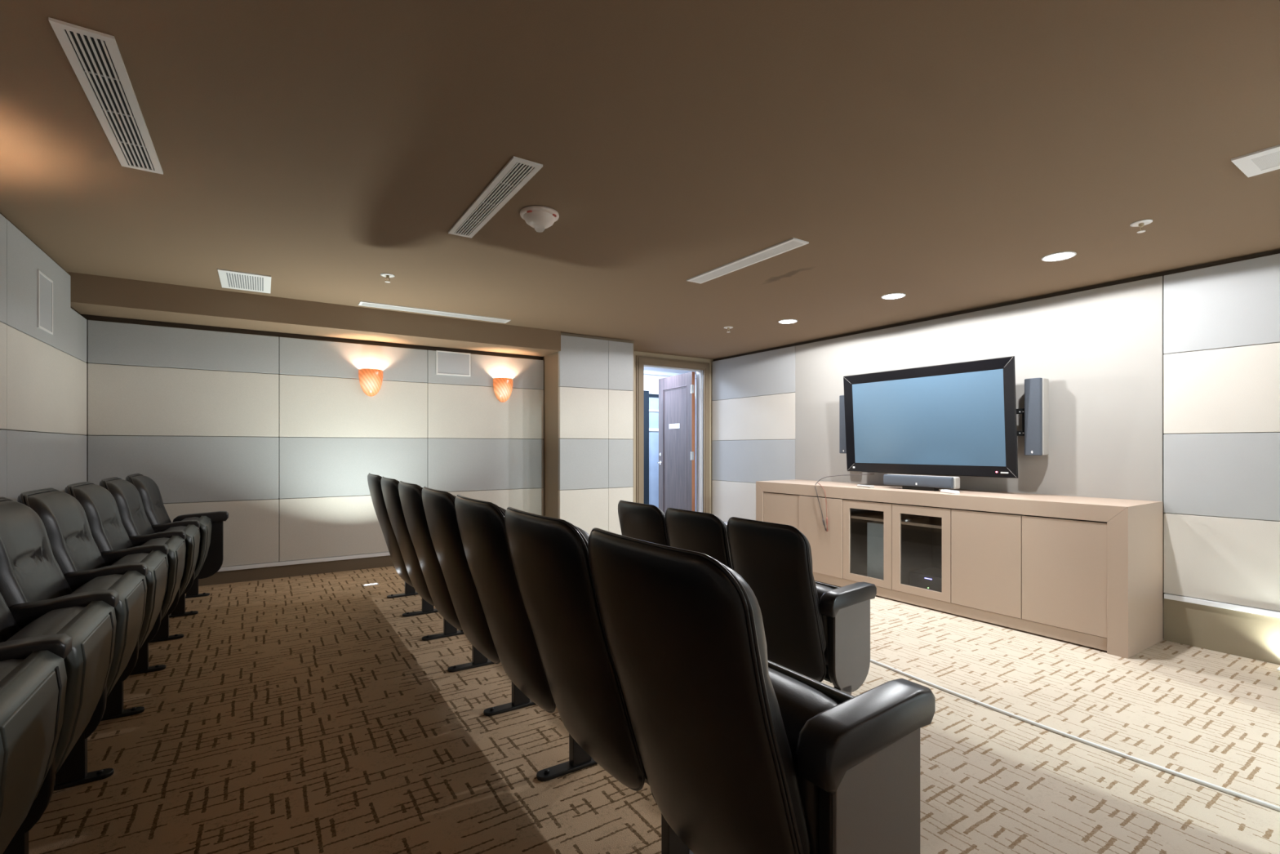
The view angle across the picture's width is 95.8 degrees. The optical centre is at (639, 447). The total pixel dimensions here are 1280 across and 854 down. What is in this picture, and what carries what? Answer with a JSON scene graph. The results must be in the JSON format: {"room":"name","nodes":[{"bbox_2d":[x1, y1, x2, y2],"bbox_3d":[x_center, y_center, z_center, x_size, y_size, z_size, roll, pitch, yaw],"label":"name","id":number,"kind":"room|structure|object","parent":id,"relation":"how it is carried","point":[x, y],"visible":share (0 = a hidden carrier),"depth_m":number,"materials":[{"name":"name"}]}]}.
{"room":"auditorium","nodes":[
{"label":"auditorium","id":0,"kind":"room"},
{"bbox_2d":[80,314,542,564],"bbox_3d":[-2.587,0.102,5.129,3.661,2.495,0.100,0,0,-33],"label":"wall","id":1,"kind":"structure","parent":0,"point":[86,317],"depth_m":4.79,"materials":[{"name":"paint"}]},
{"bbox_2d":[87,435,279,503],"bbox_3d":[-3.474,0.170,4.464,1.161,0.509,0.040,0,0,-33],"label":"acoustic panel","id":2,"kind":"object","parent":1,"relation":"attached to","point":[184,468],"visible":0.8,"depth_m":4.47,"materials":[{"name":"grey fabric"}]},
{"bbox_2d":[87,363,279,436],"bbox_3d":[-3.474,-0.344,4.464,1.161,0.514,0.040,0,0,-33],"label":"acoustic panel","id":3,"kind":"object","parent":1,"relation":"attached to","point":[122,399],"visible":1,"depth_m":4.41,"materials":[{"name":"beige fabric"}]},
{"bbox_2d":[87,320,279,373],"bbox_3d":[-3.474,-0.758,4.464,1.161,0.307,0.040,0,0,-33],"label":"acoustic panel","id":4,"kind":"object","parent":1,"relation":"attached to","point":[112,343],"visible":1,"depth_m":4.41,"materials":[{"name":"grey fabric"}]},
{"bbox_2d":[163,498,279,566],"bbox_3d":[-3.474,0.685,4.464,1.161,0.516,0.040,0,0,-33],"label":"acoustic panel","id":5,"kind":"object","parent":1,"relation":"attached to","point":[251,527],"visible":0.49,"depth_m":4.64,"materials":[{"name":"beige fabric"}]},
{"bbox_2d":[198,555,394,586],"bbox_3d":[-2.507,1.028,5.098,3.561,0.100,0.036,0,0,-33],"label":"baseboard","id":6,"kind":"structure","parent":1,"relation":"attached to","point":[278,571],"depth_m":4.83,"materials":[{"name":"paint"}]},
{"bbox_2d":[217,551,390,571],"bbox_3d":[-2.479,0.962,5.094,3.519,0.031,0.034,0,0,-33],"label":"trim","id":7,"kind":"structure","parent":1,"relation":"attached to","point":[381,553],"depth_m":4.84,"materials":[{"name":"brown wood"}]},
{"bbox_2d":[66,271,560,356],"bbox_3d":[-2.395,-1.048,4.921,3.555,0.195,0.459,0,0,-33],"label":"ceiling beam","id":8,"kind":"structure","parent":1,"relation":"attached to","point":[91,295],"depth_m":4.51,"materials":[{"name":"paint"}]},
{"bbox_2d":[279,494,389,561],"bbox_3d":[-2.492,0.685,5.105,1.179,0.516,0.040,0,0,-33],"label":"acoustic panel","id":9,"kind":"object","parent":1,"relation":"attached to","point":[310,527],"visible":0.56,"depth_m":4.96,"materials":[{"name":"beige fabric"}]},
{"bbox_2d":[279,436,427,498],"bbox_3d":[-2.492,0.170,5.105,1.179,0.509,0.040,0,0,-33],"label":"acoustic panel","id":10,"kind":"object","parent":1,"relation":"attached to","point":[309,467],"visible":0.8,"depth_m":5.02,"materials":[{"name":"grey fabric"}]},
{"bbox_2d":[279,374,427,437],"bbox_3d":[-2.492,-0.344,5.105,1.179,0.514,0.040,0,0,-33],"label":"acoustic panel","id":11,"kind":"object","parent":1,"relation":"attached to","point":[309,406],"visible":1,"depth_m":5.04,"materials":[{"name":"beige fabric"}]},
{"bbox_2d":[358,368,382,396],"bbox_3d":[-2.368,-0.569,5.102,0.201,0.236,0.106,0,0,-33],"label":"wall sconce","id":12,"kind":"object","parent":11,"relation":"attached to","point":[371,380],"visible":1,"depth_m":5.07,"materials":[{"name":"orange glass"}]},
{"bbox_2d":[279,337,427,382],"bbox_3d":[-2.492,-0.758,5.105,1.179,0.307,0.040,0,0,-33],"label":"acoustic panel","id":13,"kind":"object","parent":1,"relation":"attached to","point":[297,357],"visible":1,"depth_m":5.04,"materials":[{"name":"grey fabric"}]},
{"bbox_2d":[427,438,543,491],"bbox_3d":[-1.507,0.170,5.749,1.168,0.509,0.040,0,0,-33],"label":"acoustic panel","id":14,"kind":"object","parent":1,"relation":"attached to","point":[454,464],"visible":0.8,"depth_m":5.70,"materials":[{"name":"grey fabric"}]},
{"bbox_2d":[427,382,543,439],"bbox_3d":[-1.507,-0.344,5.749,1.168,0.514,0.040,0,0,-33],"label":"acoustic panel","id":15,"kind":"object","parent":1,"relation":"attached to","point":[454,411],"visible":1,"depth_m":5.69,"materials":[{"name":"beige fabric"}]},
{"bbox_2d":[427,350,543,389],"bbox_3d":[-1.507,-0.758,5.749,1.168,0.307,0.040,0,0,-33],"label":"acoustic panel","id":16,"kind":"object","parent":1,"relation":"attached to","point":[525,373],"visible":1,"depth_m":5.77,"materials":[{"name":"grey fabric"}]},
{"bbox_2d":[435,350,471,376],"bbox_3d":[-1.785,-0.800,5.538,0.324,0.226,0.008,0,0,-33],"label":"wall speaker","id":17,"kind":"object","parent":16,"relation":"attached to","point":[449,363],"visible":1,"depth_m":5.54,"materials":[{"name":"white plastic"}]},
{"bbox_2d":[447,488,543,515],"bbox_3d":[-1.507,0.685,5.749,1.168,0.516,0.040,0,0,-33],"label":"acoustic panel","id":18,"kind":"object","parent":1,"relation":"attached to","point":[526,500],"visible":0.29,"depth_m":5.88,"materials":[{"name":"beige fabric"}]},
{"bbox_2d":[28,565,661,853],"bbox_3d":[-1.265,1.214,2.237,2.511,0.272,6.229,0,0,-33],"label":"floor","id":19,"kind":"structure","parent":0,"point":[306,713],"depth_m":2.06,"materials":[{"name":"carpet"}]},
{"bbox_2d":[0,633,71,853],"bbox_3d":[-1.478,0.628,1.142,0.430,0.900,0.568,0,0,-33],"label":"seat","id":20,"kind":"object","parent":19,"relation":"on","point":[33,676],"visible":1,"depth_m":1.26,"materials":[{"name":"black leather"}]},
{"bbox_2d":[0,658,24,680],"bbox_3d":[-1.386,0.676,1.173,0.146,0.373,0.472,0,0,-33],"label":"seat cushion","id":21,"kind":"object","parent":20,"relation":"on","point":[11,669],"depth_m":1.28,"materials":[{"name":"black leather"}]},
{"bbox_2d":[0,589,119,790],"bbox_3d":[-1.768,0.628,1.597,0.430,0.900,0.568,0,0,-33],"label":"seat","id":22,"kind":"object","parent":19,"relation":"on","point":[89,618],"visible":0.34,"depth_m":1.71,"materials":[{"name":"black leather"}]},
{"bbox_2d":[0,592,20,642],"bbox_3d":[-1.821,0.484,1.534,0.234,0.588,0.502,0,0,-33],"label":"cushion","id":23,"kind":"object","parent":22,"relation":"on","point":[10,618],"depth_m":1.72,"materials":[{"name":"black leather"}]},
{"bbox_2d":[6,605,85,640],"bbox_3d":[-1.676,0.676,1.628,0.146,0.373,0.472,0,0,-33],"label":"seat cushion","id":24,"kind":"object","parent":22,"relation":"on","point":[42,620],"depth_m":1.64,"materials":[{"name":"black leather"}]},
{"bbox_2d":[0,497,148,720],"bbox_3d":[-2.058,0.628,2.053,0.430,0.900,0.568,0,0,-33],"label":"seat","id":25,"kind":"object","parent":19,"relation":"on","point":[30,571],"visible":0.41,"depth_m":2.06,"materials":[{"name":"black leather"}]},
{"bbox_2d":[0,500,72,629],"bbox_3d":[-2.110,0.484,1.990,0.234,0.588,0.502,0,0,-33],"label":"cushion","id":26,"kind":"object","parent":25,"relation":"on","point":[30,571],"depth_m":2.01,"materials":[{"name":"black leather"}]},
{"bbox_2d":[70,573,123,594],"bbox_3d":[-1.966,0.676,2.084,0.146,0.373,0.472,0,0,-33],"label":"seat cushion","id":27,"kind":"object","parent":25,"relation":"on","point":[86,582],"depth_m":2.12,"materials":[{"name":"black leather"}]},
{"bbox_2d":[17,488,168,675],"bbox_3d":[-2.345,0.628,2.511,0.430,0.900,0.568,0,0,-33],"label":"seat","id":28,"kind":"object","parent":19,"relation":"on","point":[74,548],"visible":0.4,"depth_m":2.49,"materials":[{"name":"black leather"}]},
{"bbox_2d":[26,490,106,574],"bbox_3d":[-2.397,0.484,2.448,0.234,0.588,0.502,0,0,-33],"label":"cushion","id":29,"kind":"object","parent":28,"relation":"on","point":[74,548],"depth_m":2.41,"materials":[{"name":"black leather"}]},
{"bbox_2d":[111,552,148,564],"bbox_3d":[-2.253,0.676,2.542,0.146,0.373,0.472,0,0,-33],"label":"seat cushion","id":30,"kind":"object","parent":28,"relation":"on","point":[117,557],"depth_m":2.60,"materials":[{"name":"black leather"}]},
{"bbox_2d":[64,481,186,642],"bbox_3d":[-2.623,0.628,2.974,0.430,0.900,0.568,0,0,-33],"label":"seat","id":31,"kind":"object","parent":19,"relation":"on","point":[108,532],"visible":0.44,"depth_m":2.95,"materials":[{"name":"black leather"}]},
{"bbox_2d":[71,484,133,552],"bbox_3d":[-2.675,0.484,2.911,0.234,0.588,0.502,0,0,-33],"label":"cushion","id":32,"kind":"object","parent":31,"relation":"on","point":[108,532],"depth_m":2.86,"materials":[{"name":"black leather"}]},
{"bbox_2d":[141,537,169,599],"bbox_3d":[-2.531,0.676,3.005,0.146,0.373,0.472,0,0,-33],"label":"seat cushion","id":33,"kind":"object","parent":31,"relation":"on","point":[144,540],"depth_m":2.99,"materials":[{"name":"black leather"}]},
{"bbox_2d":[98,476,199,617],"bbox_3d":[-2.897,0.628,3.440,0.430,0.900,0.568,0,0,-33],"label":"seat","id":34,"kind":"object","parent":19,"relation":"on","point":[135,520],"visible":0.41,"depth_m":3.41,"materials":[{"name":"black leather"}]},
{"bbox_2d":[103,479,154,537],"bbox_3d":[-2.950,0.484,3.376,0.234,0.588,0.502,0,0,-33],"label":"cushion","id":35,"kind":"object","parent":34,"relation":"on","point":[135,520],"depth_m":3.31,"materials":[{"name":"black leather"}]},
{"bbox_2d":[164,525,187,579],"bbox_3d":[-2.806,0.676,3.470,0.146,0.373,0.472,0,0,-33],"label":"seat cushion","id":36,"kind":"object","parent":34,"relation":"on","point":[184,576],"depth_m":3.46,"materials":[{"name":"black leather"}]},
{"bbox_2d":[125,473,228,598],"bbox_3d":[-3.131,0.628,3.932,0.522,0.900,0.568,0,0,-33],"label":"seat","id":37,"kind":"object","parent":19,"relation":"on","point":[211,554],"visible":0.45,"depth_m":4.01,"materials":[{"name":"black leather"}]},
{"bbox_2d":[130,475,171,524],"bbox_3d":[-3.222,0.484,3.844,0.234,0.588,0.502,0,0,-33],"label":"cushion","id":38,"kind":"object","parent":37,"relation":"on","point":[155,510],"depth_m":3.78,"materials":[{"name":"black leather"}]},
{"bbox_2d":[181,516,201,557],"bbox_3d":[-3.078,0.676,3.938,0.146,0.373,0.472,0,0,-33],"label":"seat cushion","id":39,"kind":"object","parent":37,"relation":"on","point":[183,518],"depth_m":3.96,"materials":[{"name":"black leather"}]},
{"bbox_2d":[367,472,418,598],"bbox_3d":[-1.624,0.628,3.963,0.430,0.900,0.568,0,0,-33],"label":"seat","id":40,"kind":"object","parent":19,"relation":"on","point":[374,481],"visible":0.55,"depth_m":3.77,"materials":[{"name":"black leather"}]},
{"bbox_2d":[381,475,438,617],"bbox_3d":[-1.328,0.628,3.511,0.430,0.900,0.568,0,0,-33],"label":"seat","id":41,"kind":"object","parent":19,"relation":"on","point":[389,486],"visible":0.48,"depth_m":3.32,"materials":[{"name":"black leather"}]},
{"bbox_2d":[398,480,464,640],"bbox_3d":[-1.033,0.628,3.059,0.430,0.900,0.568,0,0,-33],"label":"seat","id":42,"kind":"object","parent":19,"relation":"on","point":[410,494],"visible":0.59,"depth_m":2.87,"materials":[{"name":"black leather"}]},
{"bbox_2d":[422,486,500,671],"bbox_3d":[-0.738,0.628,2.607,0.430,0.900,0.568,0,0,-33],"label":"seat","id":43,"kind":"object","parent":19,"relation":"on","point":[439,508],"visible":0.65,"depth_m":2.41,"materials":[{"name":"black leather"}]},
{"bbox_2d":[454,494,555,715],"bbox_3d":[-0.442,0.628,2.155,0.430,0.900,0.568,0,0,-33],"label":"seat","id":44,"kind":"object","parent":19,"relation":"on","point":[481,523],"visible":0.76,"depth_m":1.96,"materials":[{"name":"black leather"}]},
{"bbox_2d":[504,506,649,791],"bbox_3d":[-0.147,0.628,1.703,0.430,0.900,0.568,0,0,-33],"label":"seat","id":45,"kind":"object","parent":19,"relation":"on","point":[550,559],"visible":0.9,"depth_m":1.50,"materials":[{"name":"black leather"}]},
{"bbox_2d":[587,527,935,853],"bbox_3d":[0.200,0.628,1.256,0.522,0.900,0.616,0,0,-33],"label":"seat","id":46,"kind":"object","parent":19,"relation":"on","point":[741,751],"visible":1,"depth_m":1.05,"materials":[{"name":"black leather"}]},
{"bbox_2d":[724,564,810,853],"bbox_3d":[0.096,0.484,1.188,0.234,0.588,0.502,0,0,-33],"label":"cushion","id":47,"kind":"object","parent":46,"relation":"on","point":[767,742],"depth_m":0.99,"materials":[{"name":"black leather"}]},
{"bbox_2d":[768,666,840,853],"bbox_3d":[0.240,0.676,1.282,0.146,0.373,0.472,0,0,-33],"label":"seat cushion","id":48,"kind":"object","parent":46,"relation":"on","point":[802,700],"depth_m":1.11,"materials":[{"name":"black leather"}]},
{"bbox_2d":[0,0,1279,359],"bbox_3d":[0.172,-1.195,3.248,6.223,0.100,6.550,0,0,-33],"label":"ceiling","id":49,"kind":"structure","parent":0,"point":[933,153],"depth_m":2.21,"materials":[{"name":"paint"}]},
{"bbox_2d":[48,17,163,174],"bbox_3d":[-1.782,-1.141,1.975,0.131,0.008,0.955,0,0,-33],"label":"ceiling vent","id":50,"kind":"object","parent":49,"relation":"in","point":[95,57],"visible":1,"depth_m":1.85,"materials":[{"name":"white metal"}]},
{"bbox_2d":[217,268,271,293],"bbox_3d":[-2.722,-1.141,3.991,0.292,0.009,0.494,0,0,-33],"label":"ceiling vent","id":51,"kind":"object","parent":49,"relation":"in","point":[230,279],"visible":1,"depth_m":3.96,"materials":[{"name":"white metal"}]},
{"bbox_2d":[358,300,511,323],"bbox_3d":[-1.709,-1.141,4.910,1.224,0.008,0.140,0,0,-33],"label":"ceiling vent","id":52,"kind":"object","parent":49,"relation":"in","point":[367,304],"visible":1,"depth_m":4.87,"materials":[{"name":"white metal"}]},
{"bbox_2d":[448,155,542,238],"bbox_3d":[-0.707,-1.141,2.709,0.125,0.008,0.957,0,0,-33],"label":"ceiling vent","id":53,"kind":"object","parent":49,"relation":"in","point":[517,171],"visible":1,"depth_m":2.61,"materials":[{"name":"white metal"}]},
{"bbox_2d":[520,205,559,232],"bbox_3d":[-0.492,-1.099,2.832,0.190,0.091,0.190,0,0,-33],"label":"smoke detector","id":54,"kind":"object","parent":49,"relation":"attached to","point":[540,218],"visible":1,"depth_m":2.78,"materials":[{"name":"beige plastic"}]},
{"bbox_2d":[686,237,808,284],"bbox_3d":[0.630,-1.141,3.589,0.125,0.008,0.950,0,0,-33],"label":"ceiling vent","id":55,"kind":"object","parent":49,"relation":"in","point":[790,244],"visible":1,"depth_m":3.51,"materials":[{"name":"white metal"}]},
{"bbox_2d":[1231,144,1279,177],"bbox_3d":[2.609,-1.141,2.133,0.258,0.008,0.558,0,0,-33],"label":"ceiling vent","id":56,"kind":"object","parent":49,"relation":"in","point":[1266,160],"visible":1,"depth_m":2.31,"materials":[{"name":"white metal"}]},
{"bbox_2d":[634,351,713,513],"bbox_3d":[0.947,-0.050,8.562,5.250,2.800,1.700,0,0,-33],"label":"wall","id":57,"kind":"structure","parent":0,"point":[636,353],"depth_m":7.53,"materials":[{"name":"paint"}]},
{"bbox_2d":[558,488,608,534],"bbox_3d":[-0.572,0.685,5.889,0.554,0.516,0.040,0,0,-33],"label":"acoustic panel","id":58,"kind":"object","parent":57,"relation":"attached to","point":[587,509],"visible":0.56,"depth_m":5.88,"materials":[{"name":"beige fabric"}]},
{"bbox_2d":[558,438,608,489],"bbox_3d":[-0.572,0.170,5.889,0.554,0.509,0.040,0,0,-33],"label":"acoustic panel","id":59,"kind":"object","parent":57,"relation":"attached to","point":[583,464],"visible":1,"depth_m":5.86,"materials":[{"name":"grey fabric"}]},
{"bbox_2d":[558,386,608,439],"bbox_3d":[-0.572,-0.344,5.889,0.554,0.514,0.040,0,0,-33],"label":"acoustic panel","id":60,"kind":"object","parent":57,"relation":"attached to","point":[583,412],"visible":1,"depth_m":5.86,"materials":[{"name":"beige fabric"}]},
{"bbox_2d":[558,334,608,389],"bbox_3d":[-0.572,-0.859,5.889,0.554,0.509,0.040,0,0,-33],"label":"acoustic panel","id":61,"kind":"object","parent":57,"relation":"attached to","point":[583,362],"visible":0.91,"depth_m":5.86,"materials":[{"name":"grey fabric"}]},
{"bbox_2d":[542,332,634,518],"bbox_3d":[-0.610,0.102,6.268,0.886,2.495,0.637,0,0,-33],"label":"trim","id":62,"kind":"structure","parent":57,"relation":"attached to","point":[551,386],"depth_m":5.91,"materials":[{"name":"beige paint"}]},
{"bbox_2d":[608,487,633,534],"bbox_3d":[-0.210,0.685,6.125,0.306,0.516,0.040,0,0,-33],"label":"acoustic panel","id":63,"kind":"object","parent":57,"relation":"attached to","point":[615,495],"visible":0.49,"depth_m":6.07,"materials":[{"name":"beige fabric"}]},
{"bbox_2d":[608,439,633,488],"bbox_3d":[-0.210,0.170,6.125,0.306,0.509,0.040,0,0,-33],"label":"acoustic panel","id":64,"kind":"object","parent":57,"relation":"attached to","point":[620,451],"visible":1,"depth_m":6.11,"materials":[{"name":"grey fabric"}]},
{"bbox_2d":[608,389,633,439],"bbox_3d":[-0.210,-0.344,6.125,0.306,0.514,0.040,0,0,-33],"label":"acoustic panel","id":65,"kind":"object","parent":57,"relation":"attached to","point":[620,402],"visible":1,"depth_m":6.11,"materials":[{"name":"beige fabric"}]},
{"bbox_2d":[608,340,633,391],"bbox_3d":[-0.210,-0.859,6.125,0.306,0.509,0.040,0,0,-33],"label":"acoustic panel","id":66,"kind":"object","parent":57,"relation":"attached to","point":[620,354],"visible":1,"depth_m":6.11,"materials":[{"name":"grey fabric"}]},
{"bbox_2d":[644,390,695,511],"bbox_3d":[0.422,0.195,9.055,1.050,2.110,0.100,0,0,-33],"label":"glazed door","id":67,"kind":"structure","parent":57,"relation":"in","point":[651,401],"depth_m":8.92,"materials":[{"name":"paint"}]},
{"bbox_2d":[635,355,709,513],"bbox_3d":[0.394,0.079,7.248,1.128,2.343,0.165,0,0,-33],"label":"door frame","id":68,"kind":"structure","parent":57,"relation":"attached to","point":[702,369],"depth_m":7.45,"materials":[{"name":"beige paint"}]},
{"bbox_2d":[657,371,694,513],"bbox_3d":[0.469,0.130,7.925,0.105,2.225,0.934,0,0,-26],"label":"door leaf","id":69,"kind":"structure","parent":57,"relation":"in","point":[676,463],"depth_m":7.88,"materials":[{"name":"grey wood"}]},
{"bbox_2d":[713,249,1279,597],"bbox_3d":[2.730,0.102,4.931,0.100,2.495,6.570,0,0,-33],"label":"wall","id":70,"kind":"structure","parent":0,"point":[1277,251],"depth_m":4.29,"materials":[{"name":"paint"}]},
{"bbox_2d":[711,480,755,522],"bbox_3d":[1.334,0.685,6.937,0.040,0.516,1.401,0,0,-33],"label":"acoustic panel","id":71,"kind":"object","parent":70,"relation":"attached to","point":[730,499],"visible":0.31,"depth_m":7.17,"materials":[{"name":"beige fabric"}]},
{"bbox_2d":[711,439,795,483],"bbox_3d":[1.334,0.170,6.937,0.040,0.509,1.401,0,0,-33],"label":"acoustic panel","id":72,"kind":"object","parent":70,"relation":"attached to","point":[733,460],"visible":0.8,"depth_m":6.88,"materials":[{"name":"grey fabric"}]},
{"bbox_2d":[711,392,795,440],"bbox_3d":[1.334,-0.344,6.937,0.040,0.514,1.401,0,0,-33],"label":"acoustic panel","id":73,"kind":"object","parent":70,"relation":"attached to","point":[766,417],"visible":1,"depth_m":6.86,"materials":[{"name":"beige fabric"}]},
{"bbox_2d":[711,346,795,400],"bbox_3d":[1.334,-0.859,6.937,0.040,0.509,1.401,0,0,-33],"label":"acoustic panel","id":74,"kind":"object","parent":70,"relation":"attached to","point":[771,372],"visible":1,"depth_m":6.86,"materials":[{"name":"grey fabric"}]},
{"bbox_2d":[795,275,1164,592],"bbox_3d":[2.563,-0.082,5.055,0.040,2.064,3.088,0,0,-33],"label":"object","id":75,"kind":"structure","parent":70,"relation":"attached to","point":[1100,351],"depth_m":4.23,"materials":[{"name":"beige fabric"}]},
{"bbox_2d":[843,355,1017,478],"bbox_3d":[2.442,-0.221,4.930,0.267,0.901,1.474,0,0,-34],"label":"television","id":76,"kind":"object","parent":75,"relation":"attached to","point":[957,419],"visible":1,"depth_m":4.77,"materials":[{"name":"black plastic"}]},
{"bbox_2d":[1016,377,1048,455],"bbox_3d":[2.895,-0.222,4.298,0.122,0.565,0.211,0,0,-33],"label":"wall speaker","id":77,"kind":"object","parent":75,"relation":"attached to","point":[1035,413],"visible":0.96,"depth_m":4.22,"materials":[{"name":"fabric"}]},
{"bbox_2d":[1024,377,1042,455],"bbox_3d":[2.881,-0.223,4.238,0.032,0.565,0.113,0,0,-33],"label":"grille","id":78,"kind":"object","parent":77,"relation":"attached to","point":[1033,386],"depth_m":4.22,"materials":[{"name":"grey fabric"}]},
{"bbox_2d":[726,524,1279,664],"bbox_3d":[2.678,1.114,4.885,0.038,0.272,6.350,0,0,-33],"label":"baseboard","id":79,"kind":"structure","parent":70,"relation":"attached to","point":[1233,632],"depth_m":3.52,"materials":[{"name":"paint"}]},
{"bbox_2d":[1163,512,1279,611],"bbox_3d":[3.910,0.685,2.992,0.040,0.516,1.830,0,0,-33],"label":"acoustic panel","id":80,"kind":"object","parent":70,"relation":"attached to","point":[1228,560],"visible":1,"depth_m":3.51,"materials":[{"name":"beige fabric"}]},
{"bbox_2d":[1163,432,1279,520],"bbox_3d":[3.910,0.170,2.992,0.040,0.509,1.830,0,0,-33],"label":"acoustic panel","id":81,"kind":"object","parent":70,"relation":"attached to","point":[1227,475],"visible":1,"depth_m":3.51,"materials":[{"name":"grey fabric"}]},
{"bbox_2d":[1163,342,1279,433],"bbox_3d":[3.910,-0.344,2.992,0.040,0.514,1.830,0,0,-33],"label":"acoustic panel","id":82,"kind":"object","parent":70,"relation":"attached to","point":[1234,389],"visible":1,"depth_m":3.51,"materials":[{"name":"beige fabric"}]},
{"bbox_2d":[1163,253,1279,354],"bbox_3d":[3.910,-0.859,2.992,0.040,0.509,1.830,0,0,-33],"label":"acoustic panel","id":83,"kind":"object","parent":70,"relation":"attached to","point":[1237,304],"visible":1,"depth_m":3.51,"materials":[{"name":"grey fabric"}]},
{"bbox_2d":[814,580,1279,853],"bbox_3d":[0.779,1.300,4.660,3.562,0.100,8.050,0,0,-33],"label":"floor","id":84,"kind":"structure","parent":0,"point":[992,781],"depth_m":2.45,"materials":[{"name":"carpet"}]},
{"bbox_2d":[617,500,669,546],"bbox_3d":[0.107,0.798,3.756,0.398,0.903,0.568,0,0,-33],"label":"seat","id":85,"kind":"object","parent":84,"relation":"on","point":[643,522],"visible":0.36,"depth_m":3.55,"materials":[{"name":"black leather"}]},
{"bbox_2d":[665,507,733,569],"bbox_3d":[0.402,0.798,3.304,0.398,0.903,0.568,0,0,-33],"label":"seat","id":86,"kind":"object","parent":84,"relation":"on","point":[705,533],"visible":0.33,"depth_m":3.10,"materials":[{"name":"black leather"}]},
{"bbox_2d":[721,520,733,569],"bbox_3d":[0.354,0.657,3.244,0.209,0.596,0.502,0,0,-33],"label":"cushion","id":87,"kind":"object","parent":86,"relation":"on","point":[726,555],"depth_m":3.01,"materials":[{"name":"black leather"}]},
{"bbox_2d":[726,516,876,694],"bbox_3d":[0.749,0.798,2.857,0.490,0.903,0.616,0,0,-33],"label":"seat","id":88,"kind":"object","parent":84,"relation":"on","point":[818,631],"visible":0.77,"depth_m":2.66,"materials":[{"name":"black leather"}]},
{"bbox_2d":[804,535,826,650],"bbox_3d":[0.649,0.657,2.792,0.209,0.596,0.502,0,0,-33],"label":"cushion","id":89,"kind":"object","parent":88,"relation":"on","point":[815,598],"depth_m":2.59,"materials":[{"name":"black leather"}]},
{"bbox_2d":[815,582,834,667],"bbox_3d":[0.776,0.849,2.874,0.146,0.373,0.472,0,0,-33],"label":"seat cushion","id":90,"kind":"object","parent":88,"relation":"on","point":[823,588],"depth_m":2.66,"materials":[{"name":"black leather"}]},
{"bbox_2d":[755,479,1163,658],"bbox_3d":[2.296,0.801,4.871,0.607,0.898,3.079,0,0,-33],"label":"media cabinet","id":91,"kind":"object","parent":84,"relation":"on","point":[1088,571],"visible":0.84,"depth_m":4.03,"materials":[{"name":"beige laminate"}]},
{"bbox_2d":[883,473,959,490],"bbox_3d":[2.314,0.292,4.779,0.119,0.119,0.606,0,0,-33],"label":"speaker","id":92,"kind":"object","parent":91,"relation":"on","point":[926,482],"visible":1,"depth_m":4.71},
{"bbox_2d":[870,658,1279,811],"bbox_3d":[1.925,1.246,2.423,0.075,0.020,2.951,0,0,-32],"label":"floor strip","id":93,"kind":"object","parent":84,"relation":"on","point":[1060,732],"visible":0.77,"depth_m":2.40,"materials":[{"name":"white metal"}]},
{"bbox_3d":[-2.352,0.103,1.515,0.100,2.495,6.409,0,0,-33],"label":"wall","id":94,"kind":"structure","parent":0,"visible":0},
{"bbox_2d":[0,321,6,429],"bbox_3d":[-2.705,-0.344,2.187,0.040,0.514,1.517,0,0,-33],"label":"acoustic panel","id":95,"kind":"object","parent":94,"relation":"attached to","point":[2,326],"visible":1,"depth_m":2.79,"materials":[{"name":"beige fabric"}]},
{"bbox_2d":[0,213,6,323],"bbox_3d":[-2.705,-0.862,2.187,0.040,0.515,1.517,0,0,-33],"label":"acoustic panel","id":96,"kind":"object","parent":94,"relation":"attached to","point":[2,220],"visible":0.93,"depth_m":2.79,"materials":[{"name":"grey fabric"}]},
{"bbox_2d":[4,218,86,362],"bbox_3d":[-3.544,-0.863,3.470,0.040,0.516,1.544,0,0,-33],"label":"acoustic panel","id":97,"kind":"object","parent":94,"relation":"attached to","point":[24,257],"visible":0.85,"depth_m":3.19,"materials":[{"name":"grey fabric"}]},
{"bbox_2d":[36,269,53,334],"bbox_3d":[-3.419,-0.827,3.323,0.008,0.320,0.258,0,0,-33],"label":"wall speaker","id":98,"kind":"object","parent":97,"relation":"attached to","point":[44,284],"visible":1,"depth_m":3.31,"materials":[{"name":"white plastic"}]},
{"bbox_2d":[40,273,51,331],"bbox_3d":[-3.420,-0.827,3.323,0.004,0.294,0.232,0,0,-33],"label":"grille","id":99,"kind":"object","parent":98,"relation":"attached to","point":[45,282],"depth_m":3.32,"materials":[{"name":"white metal"}]},
{"bbox_2d":[4,324,86,435],"bbox_3d":[-3.544,-0.344,3.470,0.040,0.514,1.544,0,0,-33],"label":"acoustic panel","id":100,"kind":"object","parent":94,"relation":"attached to","point":[46,385],"visible":0.94,"depth_m":3.30,"materials":[{"name":"beige fabric"}]},
{"bbox_2d":[6,430,86,501],"bbox_3d":[-3.544,0.170,3.470,0.040,0.509,1.544,0,0,-33],"label":"acoustic panel","id":101,"kind":"object","parent":94,"relation":"attached to","point":[36,460],"visible":0.52,"depth_m":3.30,"materials":[{"name":"grey fabric"}]},
{"bbox_3d":[1.936,0.103,0.548,6.223,2.495,0.100,0,0,-33],"label":"wall","id":102,"kind":"structure","parent":0,"visible":0},
{"bbox_2d":[724,521,1279,617],"bbox_3d":[2.669,0.962,4.861,0.034,0.031,6.320,0,0,-33],"label":"trim","id":103,"kind":"structure","parent":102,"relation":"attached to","point":[1168,596],"depth_m":3.51,"materials":[{"name":"white metal"}]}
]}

